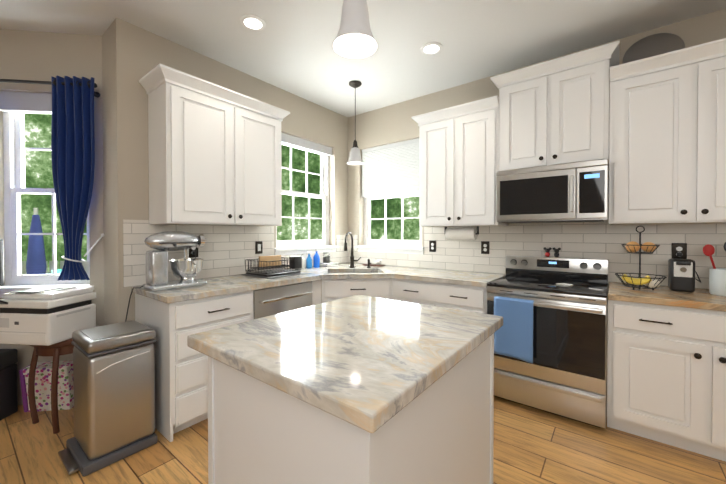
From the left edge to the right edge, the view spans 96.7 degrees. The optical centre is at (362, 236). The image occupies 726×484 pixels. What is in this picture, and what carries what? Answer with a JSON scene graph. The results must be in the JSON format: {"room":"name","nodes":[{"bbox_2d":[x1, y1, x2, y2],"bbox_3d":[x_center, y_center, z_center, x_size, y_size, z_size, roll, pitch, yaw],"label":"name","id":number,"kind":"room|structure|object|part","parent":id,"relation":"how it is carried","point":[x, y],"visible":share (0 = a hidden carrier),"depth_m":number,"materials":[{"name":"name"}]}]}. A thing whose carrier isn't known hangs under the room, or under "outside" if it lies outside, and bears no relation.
{"room":"kitchen","nodes":[
{"label":"kitchen","id":0,"kind":"room"},
{"bbox_2d":[0,29,103,404],"bbox_3d":[-2.730,-0.135,2.540,1.380,2.850,0.200,0,1,-7],"label":"wall","id":1,"kind":"structure","parent":0,"point":[35,55],"depth_m":2.49,"materials":[{"name":"beige paint"}]},
{"bbox_2d":[0,239,3,285],"bbox_3d":[-2.892,0.178,2.217,0.706,0.320,0.518,0,1,38],"label":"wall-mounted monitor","id":2,"kind":"object","parent":1,"relation":"attached to","point":[1,265],"visible":1,"depth_m":2.20,"materials":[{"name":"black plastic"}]},
{"bbox_2d":[0,91,51,113],"bbox_3d":[-2.469,-1.036,2.523,0.649,0.142,0.060,0,1,-7],"label":"blind","id":3,"kind":"object","parent":1,"relation":"attached to","point":[25,102],"visible":0.58,"depth_m":2.48,"materials":[{"name":"grey fabric"}]},
{"bbox_2d":[0,112,93,297],"bbox_3d":[-2.470,-0.322,2.538,0.725,1.575,0.205,0,1,-7],"label":"nook window","id":4,"kind":"structure","parent":1,"relation":"in","point":[14,148],"depth_m":2.54,"materials":[{"name":"white wood"}]},
{"bbox_2d":[0,76,103,280],"bbox_3d":[-2.626,-0.191,2.376,1.265,1.965,0.148,0,1,-7],"label":"curtain","id":5,"kind":"object","parent":1,"relation":"attached to","point":[72,145],"visible":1,"depth_m":2.39,"materials":[{"name":"blue fabric"}]},
{"bbox_3d":[-2.122,0.088,2.454,0.128,0.218,0.249,0,1,38],"label":"tieback cord","id":6,"kind":"part","parent":5,"relation":"part of","materials":[{"name":"white plastic"}]},
{"bbox_2d":[102,18,148,324],"bbox_3d":[-1.833,-0.134,2.498,0.350,2.850,0.200,0,1,38],"label":"wall","id":7,"kind":"structure","parent":0,"point":[125,69],"depth_m":2.38,"materials":[{"name":"beige paint"}]},
{"bbox_2d":[148,31,347,302],"bbox_3d":[-0.997,-0.144,3.450,0.200,2.850,2.330,0,1,38],"label":"wall","id":8,"kind":"structure","parent":0,"point":[305,119],"depth_m":3.57,"materials":[{"name":"beige paint"}]},
{"bbox_2d":[189,246,197,257],"bbox_3d":[-1.417,0.118,2.709,0.030,0.124,0.080,0,1,38],"label":"electrical outlet","id":9,"kind":"object","parent":8,"relation":"attached to","point":[193,251],"visible":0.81,"depth_m":2.71,"materials":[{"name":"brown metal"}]},
{"bbox_2d":[139,64,289,225],"bbox_3d":[-1.177,-0.630,2.728,0.387,1.074,1.106,0,1,38],"label":"upper cabinet","id":10,"kind":"object","parent":8,"relation":"attached to","point":[215,154],"visible":1,"depth_m":2.48,"materials":[{"name":"white wood"}]},
{"bbox_2d":[123,219,347,286],"bbox_3d":[-0.969,0.115,3.317,0.008,0.491,2.491,0,1,38],"label":"backsplash","id":11,"kind":"structure","parent":8,"relation":"attached to","point":[226,250],"depth_m":2.87,"materials":[{"name":"tile"}]},
{"bbox_2d":[255,241,262,253],"bbox_3d":[-1.033,0.113,3.214,0.016,0.124,0.080,0,1,38],"label":"electrical outlet","id":12,"kind":"object","parent":8,"relation":"attached to","point":[258,247],"visible":1,"depth_m":3.21,"materials":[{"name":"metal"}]},
{"bbox_2d":[274,143,337,255],"bbox_3d":[-0.692,-0.460,3.785,0.205,1.325,0.960,0,1,38],"label":"window","id":13,"kind":"structure","parent":8,"relation":"in","point":[293,246],"depth_m":3.91,"materials":[{"name":"white wood"}]},
{"bbox_2d":[281,133,332,155],"bbox_3d":[-0.680,-1.071,3.770,0.055,0.098,0.884,0,1,38],"label":"blind","id":14,"kind":"object","parent":13,"relation":"attached to","point":[290,140],"visible":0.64,"depth_m":3.76,"materials":[{"name":"grey fabric"}]},
{"bbox_2d":[0,396,725,483],"bbox_3d":[-0.679,1.361,0.511,7.269,0.100,7.400,0,1,38],"label":"floor","id":15,"kind":"structure","parent":0,"point":[531,445],"depth_m":1.89,"materials":[{"name":"brown wood"}]},
{"bbox_2d":[0,349,17,420],"bbox_3d":[-2.702,1.057,2.248,0.350,0.472,0.250,0,1,-2],"label":"paper shredder","id":16,"kind":"object","parent":15,"relation":"on","point":[8,385],"visible":1,"depth_m":2.31,"materials":[{"name":"black plastic"}]},
{"bbox_2d":[19,360,73,411],"bbox_3d":[-2.337,1.125,2.417,0.315,0.350,0.142,0,1,-7],"label":"floral box","id":17,"kind":"object","parent":15,"relation":"on","point":[43,374],"visible":0.67,"depth_m":2.37,"materials":[{"name":"fabric"}]},
{"bbox_2d":[28,326,98,433],"bbox_3d":[-2.090,0.994,2.303,0.410,0.602,0.410,0,1,38],"label":"stool","id":18,"kind":"object","parent":15,"relation":"on","point":[57,350],"visible":0.4,"depth_m":2.13,"materials":[{"name":"brown wood"}]},
{"bbox_2d":[0,286,95,345],"bbox_3d":[-2.156,0.525,2.191,0.389,0.335,0.379,0,1,6],"label":"printer","id":19,"kind":"object","parent":18,"relation":"on","point":[47,315],"visible":1,"depth_m":2.07,"materials":[{"name":"white plastic"}]},
{"bbox_2d":[58,320,157,476],"bbox_3d":[-1.562,0.937,1.974,0.399,0.718,0.409,0,1,38],"label":"trash can","id":20,"kind":"object","parent":15,"relation":"on","point":[114,388],"visible":1,"depth_m":1.87,"materials":[{"name":"grey metal"}]},
{"bbox_2d":[135,290,253,441],"bbox_3d":[-1.247,0.852,2.429,0.660,0.879,0.596,0,1,38],"label":"base cabinet","id":21,"kind":"object","parent":15,"relation":"on","point":[181,384],"visible":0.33,"depth_m":2.12,"materials":[{"name":"white wood"}]},
{"bbox_2d":[253,281,312,318],"bbox_3d":[-0.874,0.851,2.908,0.666,0.872,0.614,0,1,38],"label":"dishwasher","id":22,"kind":"object","parent":15,"relation":"on","point":[270,301],"visible":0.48,"depth_m":2.69,"materials":[{"name":"silver metal"}]},
{"bbox_2d":[208,333,493,483],"bbox_3d":[0.017,0.863,1.359,0.772,0.879,0.992,0,1,38],"label":"kitchen island","id":23,"kind":"object","parent":15,"relation":"on","point":[440,430],"visible":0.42,"depth_m":1.02,"materials":[{"name":"white paint"}]},
{"bbox_2d":[187,295,502,432],"bbox_3d":[-0.007,0.399,1.373,0.880,0.044,1.040,0,1,38],"label":"island countertop","id":24,"kind":"structure","parent":23,"relation":"on","point":[369,364],"depth_m":1.09,"materials":[{"name":"stone"}]},
{"bbox_2d":[311,278,392,304],"bbox_3d":[-0.312,0.843,3.280,1.096,0.879,0.658,0,1,38],"label":"base cabinet","id":25,"kind":"object","parent":15,"relation":"on","point":[334,289],"visible":0.23,"depth_m":3.09,"materials":[{"name":"white wood"}]},
{"bbox_2d":[131,263,505,303],"bbox_3d":[-0.164,0.387,2.726,2.006,0.040,2.453,0,1,38],"label":"countertop","id":26,"kind":"structure","parent":25,"relation":"on","point":[218,286],"depth_m":2.81,"materials":[{"name":"stone"}]},
{"bbox_2d":[142,231,206,290],"bbox_3d":[-1.348,0.166,2.364,0.288,0.409,0.428,0,1,38],"label":"stand mixer","id":27,"kind":"object","parent":26,"relation":"on","point":[186,270],"visible":1,"depth_m":2.29,"materials":[{"name":"silver metal"}]},
{"bbox_2d":[125,253,195,321],"bbox_3d":[-1.497,0.515,2.458,0.225,0.752,0.507,0,1,38],"label":"cord","id":28,"kind":"object","parent":27,"relation":"attached to","point":[131,294],"visible":0.5,"depth_m":2.32,"materials":[{"name":"black plastic"}]},
{"bbox_2d":[241,255,306,278],"bbox_3d":[-0.844,0.275,3.081,0.420,0.175,0.450,0,1,38],"label":"dish rack","id":29,"kind":"object","parent":26,"relation":"on","point":[272,262],"visible":1,"depth_m":3.05,"materials":[{"name":"black metal"}]},
{"bbox_2d":[300,253,304,268],"bbox_3d":[-0.669,0.273,3.548,0.063,0.170,0.060,0,1,-4],"label":"soap bottle","id":30,"kind":"object","parent":26,"relation":"on","point":[303,259],"depth_m":3.53,"materials":[{"name":"white plastic"}]},
{"bbox_2d":[306,251,313,267],"bbox_3d":[-0.603,0.262,3.610,0.067,0.190,0.067,0,1,2],"label":"soap bottle","id":31,"kind":"object","parent":26,"relation":"on","point":[308,261],"depth_m":3.59,"materials":[{"name":"blue plastic"}]},
{"bbox_2d":[314,249,319,267],"bbox_3d":[-0.531,0.251,3.693,0.071,0.210,0.071,0,1,26],"label":"soap bottle","id":32,"kind":"object","parent":26,"relation":"on","point":[316,260],"depth_m":3.67,"materials":[{"name":"blue plastic"}]},
{"bbox_2d":[320,252,338,266],"bbox_3d":[-0.407,0.273,3.837,0.140,0.165,0.200,0,1,38],"label":"stand","id":33,"kind":"object","parent":26,"relation":"on","point":[326,257],"visible":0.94,"depth_m":3.78,"materials":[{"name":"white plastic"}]},
{"bbox_2d":[344,232,369,267],"bbox_3d":[-0.089,0.155,3.595,0.212,0.405,0.318,0,1,38],"label":"bronze faucet","id":34,"kind":"object","parent":26,"relation":"on","point":[352,260],"visible":1,"depth_m":3.65,"materials":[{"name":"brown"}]},
{"bbox_2d":[344,272,378,272],"bbox_3d":[-0.085,0.504,3.371,0.590,0.205,0.410,0,1,-7],"label":"sink basin","id":35,"kind":"object","parent":26,"relation":"in","point":[361,272],"depth_m":3.57,"materials":[{"name":"silver metal"}]},
{"bbox_2d":[362,259,384,266],"bbox_3d":[0.128,0.313,3.890,0.260,0.083,0.110,0,1,38],"label":"figurine","id":36,"kind":"object","parent":26,"relation":"on","point":[378,263],"visible":0.96,"depth_m":3.83,"materials":[{"name":"white ceramic"}]},
{"bbox_2d":[393,278,487,313],"bbox_3d":[0.818,0.845,3.098,0.908,0.879,0.660,0,1,38],"label":"base cabinet","id":37,"kind":"object","parent":15,"relation":"on","point":[461,297],"visible":0.23,"depth_m":2.82,"materials":[{"name":"white wood"}]},
{"bbox_2d":[487,255,608,428],"bbox_3d":[1.451,0.738,2.546,0.762,1.105,0.714,0,1,38],"label":"range","id":38,"kind":"object","parent":15,"relation":"on","point":[550,343],"visible":0.88,"depth_m":2.31,"materials":[{"name":"silver metal"}]},
{"bbox_2d":[543,247,560,256],"bbox_3d":[1.641,0.140,2.800,0.134,0.085,0.040,0,1,38],"label":"figurine","id":39,"kind":"object","parent":38,"relation":"on","point":[547,253],"visible":1,"depth_m":2.79,"materials":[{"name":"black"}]},
{"bbox_2d":[607,300,725,460],"bbox_3d":[2.145,0.856,2.065,0.920,0.879,0.660,0,1,38],"label":"base cabinet","id":40,"kind":"object","parent":15,"relation":"on","point":[666,374],"visible":1,"depth_m":1.94,"materials":[{"name":"white wood"}]},
{"bbox_2d":[608,282,725,311],"bbox_3d":[2.422,0.396,1.860,1.604,0.040,0.643,0,1,38],"label":"countertop","id":41,"kind":"structure","parent":40,"relation":"on","point":[697,298],"depth_m":2.01,"materials":[{"name":"wood"}]},
{"bbox_2d":[615,226,666,289],"bbox_3d":[1.941,0.148,2.261,0.277,0.446,0.277,0,1,38],"label":"fruit basket","id":42,"kind":"object","parent":41,"relation":"on","point":[647,282],"visible":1,"depth_m":2.23,"materials":[{"name":"grey metal"}]},
{"bbox_2d":[668,258,694,291],"bbox_3d":[2.169,0.264,2.197,0.120,0.215,0.165,0,1,38],"label":"can opener","id":43,"kind":"object","parent":41,"relation":"on","point":[681,275],"visible":1,"depth_m":2.15,"materials":[{"name":"black plastic"}]},
{"bbox_2d":[703,242,725,295],"bbox_3d":[2.310,0.199,2.033,0.224,0.349,0.161,0,1,38],"label":"utensil crock","id":44,"kind":"object","parent":41,"relation":"on","point":[717,281],"visible":1,"depth_m":2.04,"materials":[{"name":"white ceramic"}]},
{"bbox_2d":[0,0,725,116],"bbox_3d":[-0.679,-1.589,0.481,7.269,0.100,7.400,0,1,38],"label":"ceiling","id":45,"kind":"structure","parent":0,"point":[288,48],"depth_m":2.46,"materials":[{"name":"white paint"}]},
{"bbox_2d":[240,14,265,30],"bbox_3d":[-0.801,-1.553,2.352,0.176,0.010,0.176,0,1,38],"label":"recessed light","id":46,"kind":"object","parent":45,"relation":"in","point":[252,22],"visible":1,"depth_m":2.34,"materials":[{"name":"white plastic"}]},
{"bbox_2d":[346,80,363,164],"bbox_3d":[-0.080,-1.157,3.315,0.184,0.820,0.184,0,1,38],"label":"light","id":47,"kind":"object","parent":45,"relation":"hanging from","point":[355,157],"visible":1,"depth_m":3.29,"materials":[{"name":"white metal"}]},
{"bbox_2d":[332,0,378,59],"bbox_3d":[-0.031,-1.144,1.262,0.184,0.804,0.184,0,1,38],"label":"pendant light","id":48,"kind":"object","parent":45,"relation":"hanging from","point":[354,39],"visible":1,"depth_m":1.25,"materials":[{"name":"white glass"}]},
{"bbox_2d":[421,42,441,54],"bbox_3d":[0.569,-1.556,2.679,0.176,0.010,0.176,0,1,38],"label":"recessed light","id":49,"kind":"object","parent":45,"relation":"in","point":[430,48],"visible":1,"depth_m":2.67,"materials":[{"name":"white plastic"}]},
{"bbox_2d":[494,296,533,363],"bbox_3d":[1.115,0.681,2.390,0.270,0.445,0.057,0,1,38],"label":"towel","id":50,"kind":"object","parent":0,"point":[515,339],"depth_m":2.37,"materials":[{"name":"blue fabric"}]},
{"bbox_2d":[348,9,725,288],"bbox_3d":[1.832,-0.138,2.851,5.400,2.850,0.200,0,1,38],"label":"wall","id":51,"kind":"structure","parent":0,"point":[393,123],"depth_m":3.67,"materials":[{"name":"beige paint"}]},
{"bbox_2d":[356,193,423,253],"bbox_3d":[0.352,-0.462,3.958,0.960,1.325,0.205,0,1,38],"label":"window","id":52,"kind":"structure","parent":51,"relation":"in","point":[384,245],"depth_m":4.00,"materials":[{"name":"white wood"}]},
{"bbox_2d":[362,138,418,197],"bbox_3d":[0.343,-0.813,3.943,0.880,0.618,0.049,0,1,38],"label":"window blind","id":53,"kind":"object","parent":51,"relation":"attached to","point":[390,169],"visible":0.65,"depth_m":3.92,"materials":[{"name":"white fabric"}]},
{"bbox_2d":[429,241,435,251],"bbox_3d":[0.764,0.110,3.540,0.080,0.124,0.009,0,1,38],"label":"electrical outlet","id":54,"kind":"object","parent":51,"relation":"attached to","point":[432,246],"visible":1,"depth_m":3.54,"materials":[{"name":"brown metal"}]},
{"bbox_2d":[411,95,507,226],"bbox_3d":[0.936,-0.652,3.166,0.828,1.109,0.387,0,1,38],"label":"upper cabinet","id":55,"kind":"object","parent":51,"relation":"attached to","point":[458,156],"visible":1,"depth_m":3.00,"materials":[{"name":"white wood"}]},
{"bbox_2d":[444,226,478,239],"bbox_3d":[0.972,-0.032,3.192,0.345,0.130,0.116,0,1,38],"label":"paper towel holder","id":56,"kind":"object","parent":55,"relation":"attached to","point":[462,233],"visible":1,"depth_m":3.15,"materials":[{"name":"white paper"}]},
{"bbox_2d":[481,241,488,253],"bbox_3d":[1.210,0.114,3.193,0.080,0.124,0.009,0,1,38],"label":"electrical outlet","id":57,"kind":"object","parent":51,"relation":"attached to","point":[484,247],"visible":1,"depth_m":3.19,"materials":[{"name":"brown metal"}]},
{"bbox_2d":[348,221,725,288],"bbox_3d":[1.531,0.111,2.955,4.400,0.550,0.008,0,1,38],"label":"backsplash","id":58,"kind":"structure","parent":51,"relation":"attached to","point":[599,240],"depth_m":2.75,"materials":[{"name":"tile"}]},
{"bbox_2d":[490,40,619,170],"bbox_3d":[1.564,-0.961,2.674,0.874,0.819,0.387,0,1,38],"label":"upper cabinet","id":59,"kind":"object","parent":51,"relation":"attached to","point":[554,111],"visible":0.96,"depth_m":2.51,"materials":[{"name":"white wood"}]},
{"bbox_2d":[496,159,608,222],"bbox_3d":[1.544,-0.334,2.655,0.756,0.434,0.452,0,1,38],"label":"microwave","id":60,"kind":"object","parent":59,"relation":"attached to","point":[574,192],"visible":1,"depth_m":2.47,"materials":[{"name":"silver metal"}]},
{"bbox_2d":[609,42,725,224],"bbox_3d":[2.241,-0.626,2.174,0.923,1.075,0.347,0,1,38],"label":"upper cabinet","id":61,"kind":"object","parent":51,"relation":"attached to","point":[667,138],"depth_m":2.13,"materials":[{"name":"white wood"}]},
{"bbox_2d":[622,33,684,63],"bbox_3d":[2.134,-1.339,2.380,0.344,0.333,0.089,0,1,38],"label":"plate","id":62,"kind":"object","parent":61,"relation":"on","point":[653,45],"visible":0.58,"depth_m":2.40,"materials":[{"name":"silver metal"}]},
{"bbox_2d":[672,243,686,258],"bbox_3d":[2.292,0.112,2.337,0.080,0.124,0.030,0,1,38],"label":"electrical outlet","id":63,"kind":"object","parent":51,"relation":"attached to","point":[679,250],"visible":0.77,"depth_m":2.34,"materials":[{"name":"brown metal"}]},
{"label":"outside","id":64,"kind":"structure","parent":0,"visible":0},
{"bbox_3d":[-1.211,1.437,3.842,17.000,0.080,16.000,0,1,38],"label":"ground","id":65,"kind":"structure","parent":64,"visible":0},
{"bbox_2d":[26,208,46,274],"bbox_3d":[-3.982,0.526,3.936,0.250,1.740,0.250,0,1,38],"label":"umbrella","id":66,"kind":"object","parent":65,"relation":"on","point":[36,261],"visible":0.44,"depth_m":3.89,"materials":[{"name":"blue fabric"}]},
{"bbox_2d":[21,261,86,274],"bbox_3d":[-4.571,0.885,5.072,6.000,1.000,0.050,0,1,-7],"label":"fence","id":67,"kind":"object","parent":65,"relation":"on","point":[23,267],"visible":0.04,"depth_m":5.01,"materials":[{"name":"white wood"}]},
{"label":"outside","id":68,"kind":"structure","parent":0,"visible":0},
{"bbox_2d":[21,113,86,271],"bbox_3d":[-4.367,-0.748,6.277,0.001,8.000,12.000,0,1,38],"label":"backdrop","id":69,"kind":"structure","parent":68,"point":[38,168],"depth_m":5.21,"materials":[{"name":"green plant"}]},
{"bbox_2d":[277,144,393,239],"bbox_3d":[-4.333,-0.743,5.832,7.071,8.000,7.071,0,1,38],"label":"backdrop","id":70,"kind":"structure","parent":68,"point":[284,231],"depth_m":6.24,"materials":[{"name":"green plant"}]},
{"bbox_2d":[394,196,419,239],"bbox_3d":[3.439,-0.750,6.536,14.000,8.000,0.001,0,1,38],"label":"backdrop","id":71,"kind":"structure","parent":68,"point":[411,229],"depth_m":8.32,"materials":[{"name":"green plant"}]}
]}

